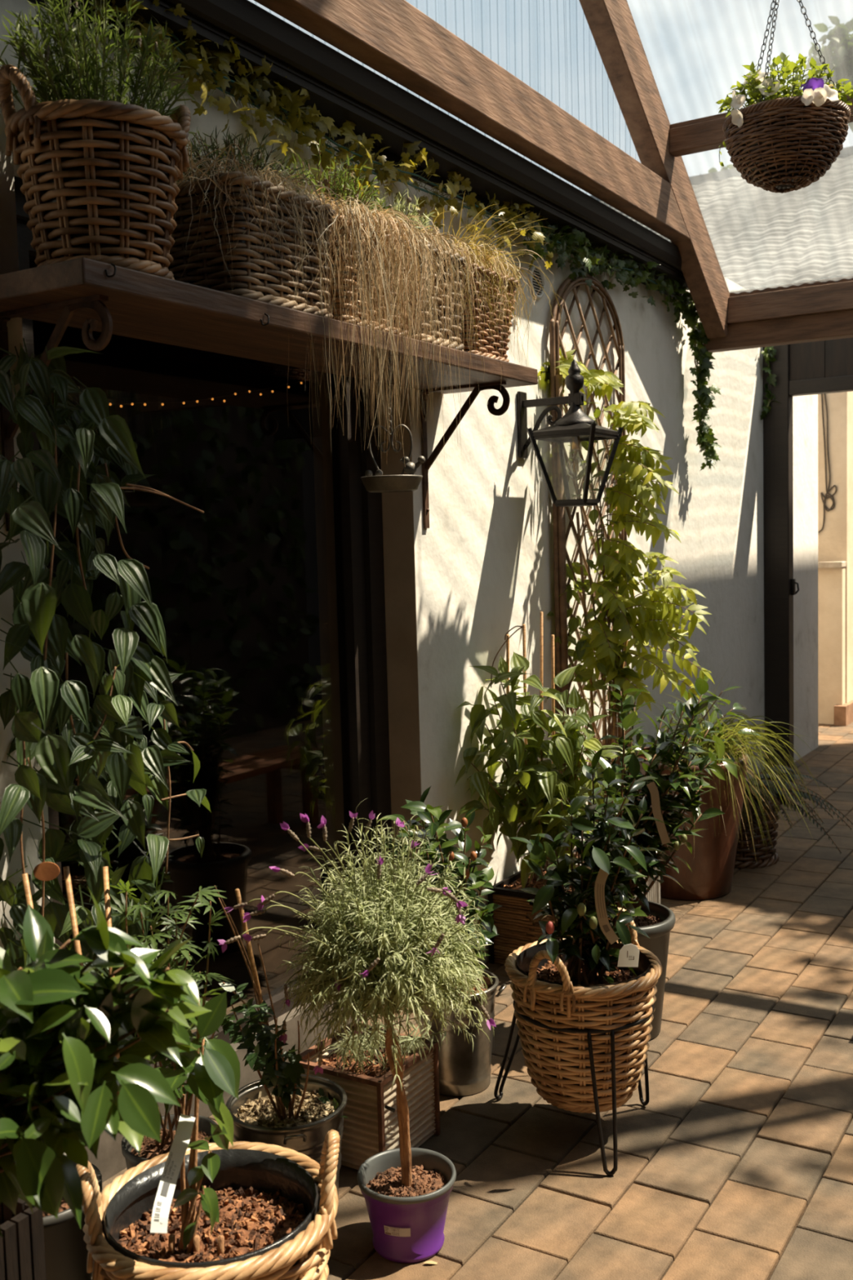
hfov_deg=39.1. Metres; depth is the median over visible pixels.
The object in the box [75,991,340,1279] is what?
potted plant
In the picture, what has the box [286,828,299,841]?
flower
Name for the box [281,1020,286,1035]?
flower
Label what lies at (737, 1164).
floor
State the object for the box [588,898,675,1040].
pot
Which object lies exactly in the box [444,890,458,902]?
flower
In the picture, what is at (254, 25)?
gutter
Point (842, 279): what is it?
trim
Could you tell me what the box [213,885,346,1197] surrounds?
potted plant
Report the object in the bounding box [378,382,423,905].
trim
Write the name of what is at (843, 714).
baseboard
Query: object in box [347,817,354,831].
flower
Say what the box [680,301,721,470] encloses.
strand
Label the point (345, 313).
wicker basket
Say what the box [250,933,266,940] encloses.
flower
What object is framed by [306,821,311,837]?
flower
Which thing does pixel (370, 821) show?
flower
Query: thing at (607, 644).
climbing plant
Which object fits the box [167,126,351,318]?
basket planter
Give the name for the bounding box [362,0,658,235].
ceiling
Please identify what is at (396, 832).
flower
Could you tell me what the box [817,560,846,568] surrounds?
trim
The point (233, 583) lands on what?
glass door
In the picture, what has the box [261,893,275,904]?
flower
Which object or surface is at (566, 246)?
ivy garland
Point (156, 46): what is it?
flower
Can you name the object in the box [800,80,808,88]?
flower
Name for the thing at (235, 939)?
flower
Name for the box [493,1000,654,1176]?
plant stand
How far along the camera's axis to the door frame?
7.19 m
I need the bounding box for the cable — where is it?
[817,393,836,533]
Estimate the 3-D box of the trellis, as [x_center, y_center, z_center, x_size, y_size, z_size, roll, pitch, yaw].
[0.724,-0.210,5.130,0.054,2.656,0.743,1,5,31]
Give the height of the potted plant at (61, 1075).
1.086 m
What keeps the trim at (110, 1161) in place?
attached to the wall at (484, 566)
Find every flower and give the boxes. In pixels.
[21,43,26,59]
[44,44,49,62]
[72,0,77,8]
[137,32,142,48]
[154,41,157,53]
[224,935,240,944]
[231,902,247,909]
[248,909,265,915]
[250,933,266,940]
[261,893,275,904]
[279,868,294,877]
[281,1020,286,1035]
[284,983,288,999]
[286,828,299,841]
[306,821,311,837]
[307,845,321,851]
[317,1051,323,1067]
[321,824,327,840]
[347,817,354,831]
[364,818,372,833]
[367,957,380,972]
[376,864,382,879]
[391,826,399,839]
[405,848,412,862]
[416,873,429,885]
[426,887,443,893]
[434,933,444,948]
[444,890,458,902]
[454,902,461,915]
[480,1004,489,1019]
[729,88,736,108]
[730,108,743,127]
[731,93,746,109]
[739,71,750,92]
[755,71,771,83]
[759,77,780,95]
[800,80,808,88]
[800,88,814,106]
[802,77,824,92]
[813,87,826,106]
[819,84,839,101]
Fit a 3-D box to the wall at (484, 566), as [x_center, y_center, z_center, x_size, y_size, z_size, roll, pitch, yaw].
[-0.079,-0.272,4.280,0.400,3.000,10.440,1,5,31]
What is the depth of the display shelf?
2.73 m
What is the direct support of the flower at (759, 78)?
on the hanging basket at (777, 143)
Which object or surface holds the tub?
in the potted plant at (286, 1108)
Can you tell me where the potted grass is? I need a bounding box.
[734,764,852,870]
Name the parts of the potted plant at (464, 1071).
handle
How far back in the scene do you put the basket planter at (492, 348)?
3.67 m
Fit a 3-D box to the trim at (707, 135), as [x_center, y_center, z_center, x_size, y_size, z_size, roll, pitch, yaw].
[2.454,-2.155,4.447,3.220,0.103,0.075,1,5,31]
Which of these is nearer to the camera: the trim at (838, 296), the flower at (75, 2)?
the flower at (75, 2)
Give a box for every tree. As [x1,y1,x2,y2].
[700,164,735,174]
[804,15,852,132]
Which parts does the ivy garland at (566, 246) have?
stem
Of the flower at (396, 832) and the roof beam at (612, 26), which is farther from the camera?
the roof beam at (612, 26)
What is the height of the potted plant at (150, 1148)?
0.902 m
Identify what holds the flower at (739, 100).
on the hanging basket at (777, 143)
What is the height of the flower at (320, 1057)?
0.034 m
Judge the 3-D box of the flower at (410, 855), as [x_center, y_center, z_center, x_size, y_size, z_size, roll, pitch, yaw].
[-0.037,0.475,2.652,0.014,0.034,0.014,1,5,31]
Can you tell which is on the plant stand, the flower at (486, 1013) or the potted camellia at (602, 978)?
the potted camellia at (602, 978)
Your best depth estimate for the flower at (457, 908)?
2.57 m
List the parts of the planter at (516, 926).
corner post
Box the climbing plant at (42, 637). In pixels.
[0,337,210,1279]
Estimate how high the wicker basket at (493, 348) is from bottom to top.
0.270 m
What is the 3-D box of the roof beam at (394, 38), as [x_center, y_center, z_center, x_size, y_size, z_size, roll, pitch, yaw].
[-0.339,-1.692,3.053,0.084,0.190,5.819,1,5,31]
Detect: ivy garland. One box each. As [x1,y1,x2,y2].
[91,0,553,269]
[523,210,701,337]
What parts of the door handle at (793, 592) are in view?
plate, handle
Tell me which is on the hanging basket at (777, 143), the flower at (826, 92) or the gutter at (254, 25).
the flower at (826, 92)
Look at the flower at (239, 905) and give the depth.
2.56 m
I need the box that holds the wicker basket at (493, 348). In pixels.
[459,263,519,362]
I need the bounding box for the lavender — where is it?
[217,798,496,1263]
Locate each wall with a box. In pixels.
[0,0,818,1155]
[817,391,852,724]
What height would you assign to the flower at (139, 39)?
0.032 m
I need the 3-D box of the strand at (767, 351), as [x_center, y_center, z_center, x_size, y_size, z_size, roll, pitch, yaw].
[2.097,-1.577,7.303,0.110,0.480,0.192,1,5,31]
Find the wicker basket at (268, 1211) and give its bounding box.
[75,1128,340,1279]
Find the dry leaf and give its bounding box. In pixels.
[423,1260,437,1264]
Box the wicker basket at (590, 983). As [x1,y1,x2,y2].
[504,906,662,1113]
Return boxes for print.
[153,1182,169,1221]
[597,883,610,933]
[626,951,634,959]
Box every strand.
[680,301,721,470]
[760,346,780,420]
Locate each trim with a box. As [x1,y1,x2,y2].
[27,0,688,304]
[78,0,688,290]
[84,999,383,1182]
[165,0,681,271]
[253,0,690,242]
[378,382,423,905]
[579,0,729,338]
[669,91,852,156]
[702,309,852,352]
[727,280,852,324]
[729,275,852,297]
[789,337,852,381]
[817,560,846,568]
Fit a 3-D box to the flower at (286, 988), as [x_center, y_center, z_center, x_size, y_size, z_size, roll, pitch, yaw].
[-0.297,0.745,2.546,0.012,0.034,0.012,1,5,31]
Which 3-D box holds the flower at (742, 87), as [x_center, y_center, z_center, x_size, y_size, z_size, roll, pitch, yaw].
[1.088,-1.907,4.111,0.051,0.066,0.065,1,5,31]
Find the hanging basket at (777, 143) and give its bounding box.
[715,0,852,193]
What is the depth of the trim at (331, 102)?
3.60 m
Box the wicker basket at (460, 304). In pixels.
[405,240,467,351]
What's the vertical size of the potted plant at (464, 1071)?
0.898 m
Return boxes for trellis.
[549,273,628,850]
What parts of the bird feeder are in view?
chain, dish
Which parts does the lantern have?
wall plate, arm, bulb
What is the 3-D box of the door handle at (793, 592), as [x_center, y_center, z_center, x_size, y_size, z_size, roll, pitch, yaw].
[2.280,-0.328,7.413,0.050,0.100,0.040,1,5,31]
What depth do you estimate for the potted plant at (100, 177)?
2.37 m
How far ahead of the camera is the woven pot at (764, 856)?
5.60 m
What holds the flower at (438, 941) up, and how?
on the lavender
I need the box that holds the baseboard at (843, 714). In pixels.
[834,700,852,726]
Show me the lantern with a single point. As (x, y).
(575, 426)
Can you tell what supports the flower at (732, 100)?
on the hanging basket at (777, 143)
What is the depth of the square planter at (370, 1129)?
2.99 m
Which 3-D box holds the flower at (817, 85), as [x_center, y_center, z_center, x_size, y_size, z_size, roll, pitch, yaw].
[1.258,-1.790,3.900,0.069,0.068,0.038,1,5,31]
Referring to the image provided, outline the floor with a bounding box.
[91,722,852,1279]
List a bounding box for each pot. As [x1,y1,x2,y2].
[121,1114,217,1169]
[356,1147,456,1263]
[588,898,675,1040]
[734,792,785,870]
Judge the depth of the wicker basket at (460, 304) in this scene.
3.42 m
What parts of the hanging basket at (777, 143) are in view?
chain, chain, chain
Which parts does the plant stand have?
leg, leg, leg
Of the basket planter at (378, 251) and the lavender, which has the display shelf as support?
the basket planter at (378, 251)
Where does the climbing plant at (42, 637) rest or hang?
on the floor
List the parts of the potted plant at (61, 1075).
stem, stem, stem, stem, stem, stem, stem, stem, stem, stem, stem, stem, stem, stem, stem, stem, stem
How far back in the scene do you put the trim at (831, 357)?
7.19 m
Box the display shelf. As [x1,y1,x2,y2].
[0,257,537,531]
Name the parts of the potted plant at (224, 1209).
cut stem, stem, stem, stem, stem, stem, cut stem, cut stem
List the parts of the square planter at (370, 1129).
corner post, corner post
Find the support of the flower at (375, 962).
on the lavender
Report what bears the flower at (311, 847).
on the lavender
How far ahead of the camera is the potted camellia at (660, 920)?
3.71 m
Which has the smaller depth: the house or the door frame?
the door frame
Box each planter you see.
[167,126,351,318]
[273,140,479,460]
[299,1014,447,1169]
[362,188,504,403]
[431,191,565,383]
[454,611,639,964]
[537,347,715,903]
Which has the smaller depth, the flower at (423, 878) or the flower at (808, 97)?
the flower at (423, 878)
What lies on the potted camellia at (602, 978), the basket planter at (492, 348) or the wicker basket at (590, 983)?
the wicker basket at (590, 983)
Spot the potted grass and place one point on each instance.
(766, 856)
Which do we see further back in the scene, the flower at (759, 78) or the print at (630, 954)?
the flower at (759, 78)
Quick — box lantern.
[517,359,623,506]
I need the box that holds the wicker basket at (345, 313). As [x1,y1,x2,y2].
[326,215,412,337]
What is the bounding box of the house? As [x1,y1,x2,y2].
[590,146,852,289]
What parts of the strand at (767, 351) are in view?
stem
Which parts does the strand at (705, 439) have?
stem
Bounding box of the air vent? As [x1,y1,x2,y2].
[528,264,545,299]
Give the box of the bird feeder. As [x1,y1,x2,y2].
[360,357,425,492]
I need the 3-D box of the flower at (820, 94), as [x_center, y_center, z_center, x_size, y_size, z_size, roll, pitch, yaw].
[1.269,-1.748,3.873,0.030,0.055,0.056,-6,6,-42]
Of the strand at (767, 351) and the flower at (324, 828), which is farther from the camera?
the strand at (767, 351)
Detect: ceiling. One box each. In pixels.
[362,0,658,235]
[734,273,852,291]
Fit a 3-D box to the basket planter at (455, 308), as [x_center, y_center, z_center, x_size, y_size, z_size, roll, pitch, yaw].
[-0.054,-0.991,3.429,0.414,0.628,0.665,0,5,22]
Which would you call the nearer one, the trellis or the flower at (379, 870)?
the flower at (379, 870)
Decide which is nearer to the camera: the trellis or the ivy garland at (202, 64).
the ivy garland at (202, 64)
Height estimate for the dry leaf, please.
0.013 m
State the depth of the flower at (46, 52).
2.34 m
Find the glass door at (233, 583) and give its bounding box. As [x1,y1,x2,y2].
[29,258,329,1057]
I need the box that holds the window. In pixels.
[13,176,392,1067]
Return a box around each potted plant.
[0,0,195,279]
[0,886,212,1279]
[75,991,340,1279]
[97,878,239,1169]
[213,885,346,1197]
[377,786,506,1097]
[629,668,832,900]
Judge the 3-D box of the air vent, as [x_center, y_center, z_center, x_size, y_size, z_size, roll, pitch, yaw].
[0.430,-1.394,4.677,0.014,0.132,0.132,1,5,31]
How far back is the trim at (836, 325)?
5.87 m
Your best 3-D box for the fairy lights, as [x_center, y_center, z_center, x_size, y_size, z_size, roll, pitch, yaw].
[-0.664,-0.821,3.915,0.008,0.207,1.197,1,5,31]
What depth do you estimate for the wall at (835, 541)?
9.70 m
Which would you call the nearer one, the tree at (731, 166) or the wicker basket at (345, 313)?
the wicker basket at (345, 313)
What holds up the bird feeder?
hanging from the display shelf
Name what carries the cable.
hanging from the wall at (835, 541)
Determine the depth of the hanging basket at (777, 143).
4.01 m
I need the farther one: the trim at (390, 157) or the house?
the house
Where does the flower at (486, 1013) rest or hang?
on the lavender
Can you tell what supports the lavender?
on the floor
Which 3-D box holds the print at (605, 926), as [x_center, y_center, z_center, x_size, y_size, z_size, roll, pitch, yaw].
[0.432,0.654,2.928,0.030,0.120,0.007,0,5,15]
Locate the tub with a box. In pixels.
[225,1074,346,1197]
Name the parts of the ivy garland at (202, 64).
stem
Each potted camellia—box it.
[504,746,666,1113]
[588,677,740,1040]
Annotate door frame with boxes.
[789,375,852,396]
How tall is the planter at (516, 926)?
1.282 m
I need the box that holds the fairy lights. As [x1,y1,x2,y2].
[107,378,311,407]
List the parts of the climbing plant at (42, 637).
pot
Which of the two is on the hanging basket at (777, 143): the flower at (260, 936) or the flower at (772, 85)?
the flower at (772, 85)
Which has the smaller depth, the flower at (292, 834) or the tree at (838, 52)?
the flower at (292, 834)
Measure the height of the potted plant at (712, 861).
0.980 m
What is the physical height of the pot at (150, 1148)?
0.220 m
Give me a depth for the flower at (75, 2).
2.37 m
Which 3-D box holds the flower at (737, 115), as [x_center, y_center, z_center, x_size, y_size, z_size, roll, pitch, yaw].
[1.038,-1.744,4.017,0.049,0.055,0.047,1,5,31]

